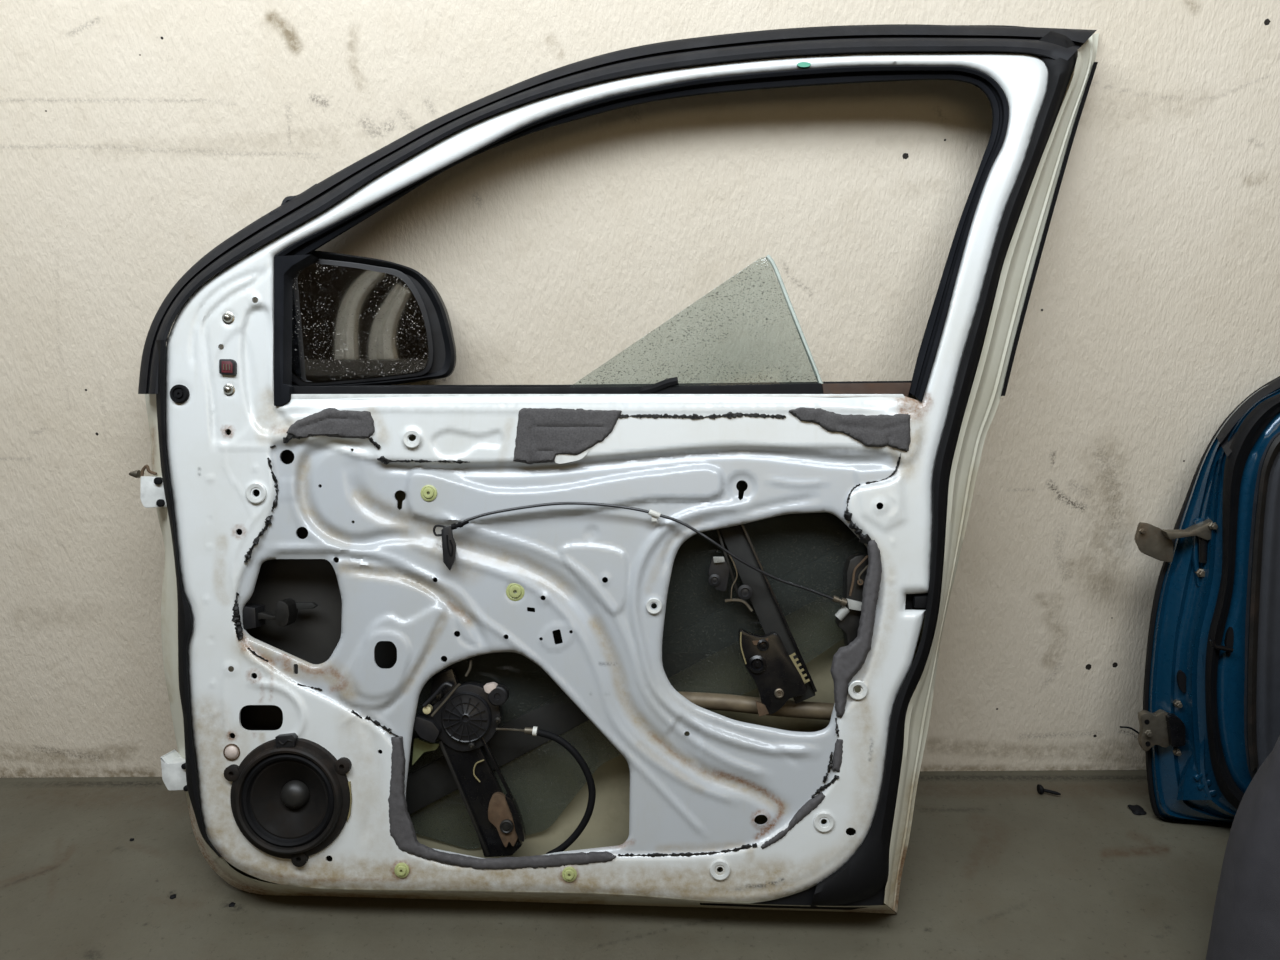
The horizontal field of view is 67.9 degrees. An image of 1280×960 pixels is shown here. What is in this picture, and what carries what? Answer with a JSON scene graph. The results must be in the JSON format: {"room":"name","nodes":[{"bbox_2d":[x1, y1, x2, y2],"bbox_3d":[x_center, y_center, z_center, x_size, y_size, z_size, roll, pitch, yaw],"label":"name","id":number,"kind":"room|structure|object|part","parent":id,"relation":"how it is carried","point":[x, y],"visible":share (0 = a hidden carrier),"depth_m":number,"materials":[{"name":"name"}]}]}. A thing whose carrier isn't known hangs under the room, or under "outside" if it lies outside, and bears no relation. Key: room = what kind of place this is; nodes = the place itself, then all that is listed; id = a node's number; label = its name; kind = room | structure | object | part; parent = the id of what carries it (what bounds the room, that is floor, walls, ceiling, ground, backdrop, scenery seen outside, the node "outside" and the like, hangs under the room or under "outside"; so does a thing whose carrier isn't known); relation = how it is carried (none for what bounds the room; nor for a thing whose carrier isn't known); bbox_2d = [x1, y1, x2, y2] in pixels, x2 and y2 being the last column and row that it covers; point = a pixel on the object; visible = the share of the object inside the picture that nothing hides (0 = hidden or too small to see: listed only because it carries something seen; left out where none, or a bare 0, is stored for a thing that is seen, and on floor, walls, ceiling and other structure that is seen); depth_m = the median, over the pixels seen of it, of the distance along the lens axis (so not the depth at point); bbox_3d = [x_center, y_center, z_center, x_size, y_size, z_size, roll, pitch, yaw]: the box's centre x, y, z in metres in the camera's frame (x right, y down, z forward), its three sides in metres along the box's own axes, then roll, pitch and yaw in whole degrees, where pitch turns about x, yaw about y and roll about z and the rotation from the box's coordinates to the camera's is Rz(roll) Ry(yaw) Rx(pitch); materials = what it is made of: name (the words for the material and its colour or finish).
{"room":"auto repair garage","nodes":[
{"label":"auto repair garage","id":0,"kind":"room"},
{"bbox_2d":[0,770,1231,959],"bbox_3d":[0.100,1.412,-1.097,6.600,0.001,6.040,0,17,0],"label":"floor","id":1,"kind":"structure","parent":0,"point":[995,867],"depth_m":1.44,"materials":[{"name":"grey paint"}]},
{"bbox_2d":[129,24,1098,913],"bbox_3d":[-0.046,0.002,1.374,1.444,1.262,0.421,0,17,0],"label":"door","id":2,"kind":"structure","parent":1,"relation":"on","point":[667,642],"depth_m":1.36,"materials":[{"name":"white paint"}]},
{"bbox_3d":[-0.553,0.019,1.370,0.030,0.030,0.005,1,1,2],"label":"clip seat","id":3,"kind":"part","parent":2,"relation":"part of","materials":[{"name":"white paint"}]},
{"bbox_3d":[-0.548,0.201,1.401,0.036,0.012,0.014,1,1,2],"label":"strap arm","id":4,"kind":"part","parent":2,"relation":"part of","materials":[{"name":"metal"}]},
{"bbox_3d":[-0.500,-0.417,1.396,0.058,0.038,0.008,1,1,2],"label":"torn trim","id":5,"kind":"part","parent":2,"relation":"part of","materials":[{"name":"black rubber"}]},
{"bbox_3d":[-0.502,0.188,1.416,0.042,0.011,0.010,1,1,2],"label":"strap rail","id":6,"kind":"part","parent":2,"relation":"part of","materials":[{"name":"paint"}]},
{"bbox_2d":[292,251,455,385],"bbox_3d":[-0.417,-0.245,1.453,0.278,0.210,0.118,0,17,0],"label":"mirror","id":7,"kind":"object","parent":2,"relation":"attached to","point":[357,320],"depth_m":1.41,"materials":[{"name":"plastic"}]},
{"bbox_3d":[-0.325,-0.058,1.354,0.026,0.026,0.005,1,1,2],"label":"clip seat","id":8,"kind":"part","parent":2,"relation":"part of","materials":[{"name":"white paint"}]},
{"bbox_3d":[-0.259,0.349,1.402,0.109,0.100,0.020,1,1,2],"label":"motor","id":9,"kind":"part","parent":2,"relation":"part of","materials":[{"name":"black plastic"}]},
{"bbox_3d":[-0.254,0.347,1.391,0.074,0.074,0.018,1,1,2],"label":"motor","id":10,"kind":"part","parent":2,"relation":"part of","materials":[{"name":"black plastic"}]},
{"bbox_3d":[-0.152,0.365,1.380,0.007,0.014,0.013,1,1,2],"label":"cable seat","id":11,"kind":"part","parent":2,"relation":"part of","materials":[{"name":"white plastic"}]},
{"bbox_3d":[0.020,0.179,1.353,0.023,0.023,0.005,1,1,2],"label":"clip seat","id":12,"kind":"part","parent":2,"relation":"part of","materials":[{"name":"white plastic"}]},
{"bbox_3d":[0.113,0.553,1.347,0.029,0.029,0.005,1,1,2],"label":"clip seat","id":13,"kind":"part","parent":2,"relation":"part of","materials":[{"name":"white paint"}]},
{"bbox_3d":[0.184,0.188,1.383,0.145,0.272,0.010,1,1,2],"label":"rail","id":14,"kind":"part","parent":2,"relation":"part of","materials":[{"name":"metal"}]},
{"bbox_3d":[0.259,0.482,1.340,0.029,0.029,0.005,1,1,2],"label":"clip seat","id":15,"kind":"part","parent":2,"relation":"part of","materials":[{"name":"white plastic"}]},
{"bbox_3d":[0.310,0.179,1.357,0.029,0.018,0.010,1,1,2],"label":"lock arm","id":16,"kind":"part","parent":2,"relation":"part of","materials":[{"name":"grey plastic"}]},
{"bbox_3d":[0.306,0.295,1.336,0.027,0.027,0.005,1,1,2],"label":"clip seat","id":17,"kind":"part","parent":2,"relation":"part of","materials":[{"name":"white paint"}]},
{"bbox_3d":[0.312,0.137,1.356,0.028,0.059,0.003,1,1,3],"label":"lock rod","id":18,"kind":"part","parent":2,"relation":"part of","materials":[{"name":"metal"}]},
{"bbox_3d":[0.601,-0.367,1.394,0.012,0.472,0.214,16,23,42],"label":"edge trim","id":19,"kind":"part","parent":2,"relation":"part of","materials":[{"name":"black rubber"}]},
{"bbox_2d":[1037,784,1060,794],"bbox_3d":[0.724,0.553,1.685,0.041,0.017,0.014,12,21,34],"label":"fastener","id":20,"kind":"object","parent":1,"relation":"on","point":[1040,789],"visible":1,"depth_m":1.69,"materials":[{"name":"black metal"}]},
{"bbox_2d":[1128,804,1146,814],"bbox_3d":[0.862,0.571,1.646,0.026,0.007,0.026,0,17,0],"label":"scrap","id":21,"kind":"object","parent":1,"relation":"on","point":[1136,809],"visible":1,"depth_m":1.64,"materials":[{"name":"black plastic"}]},
{"bbox_2d":[1120,376,1279,824],"bbox_3d":[1.144,0.210,1.503,0.707,0.798,0.214,2,17,5],"label":"door","id":22,"kind":"structure","parent":1,"relation":"on","point":[1209,719],"depth_m":1.50,"materials":[{"name":"blue paint"}]},
{"bbox_3d":[0.868,0.077,1.498,0.080,0.033,0.022,2,9,6],"label":"hinge arm","id":23,"kind":"part","parent":22,"relation":"part of","materials":[{"name":"metal"}]},
{"bbox_3d":[0.898,0.112,1.511,0.041,0.118,0.010,2,9,6],"label":"hinge plate","id":24,"kind":"part","parent":22,"relation":"part of","materials":[{"name":"blue paint"}]},
{"bbox_3d":[1.165,0.196,1.465,0.505,0.675,0.036,2,9,6],"label":"panel","id":25,"kind":"part","parent":22,"relation":"part of","materials":[{"name":"grey plastic"}]},
{"bbox_2d":[1206,735,1279,959],"bbox_3d":[1.073,0.485,1.197,0.626,0.432,0.372,0,17,0],"label":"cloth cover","id":26,"kind":"object","parent":1,"relation":"on","point":[1245,925],"visible":1,"depth_m":1.19,"materials":[{"name":"grey fabric"}]},
{"bbox_2d":[0,0,1279,777],"bbox_3d":[0.000,-0.941,1.300,6.400,3.100,0.001,0,17,-1],"label":"wall","id":27,"kind":"structure","parent":0,"point":[138,137],"depth_m":1.48,"materials":[{"name":"paint"}]},
{"bbox_2d":[905,593,927,609],"bbox_3d":[0.395,0.175,1.360,0.050,0.037,0.006,1,1,2],"label":"hole","id":28,"kind":"object","parent":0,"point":[909,604],"depth_m":1.36,"materials":[{"name":"black rubber"}]}
]}

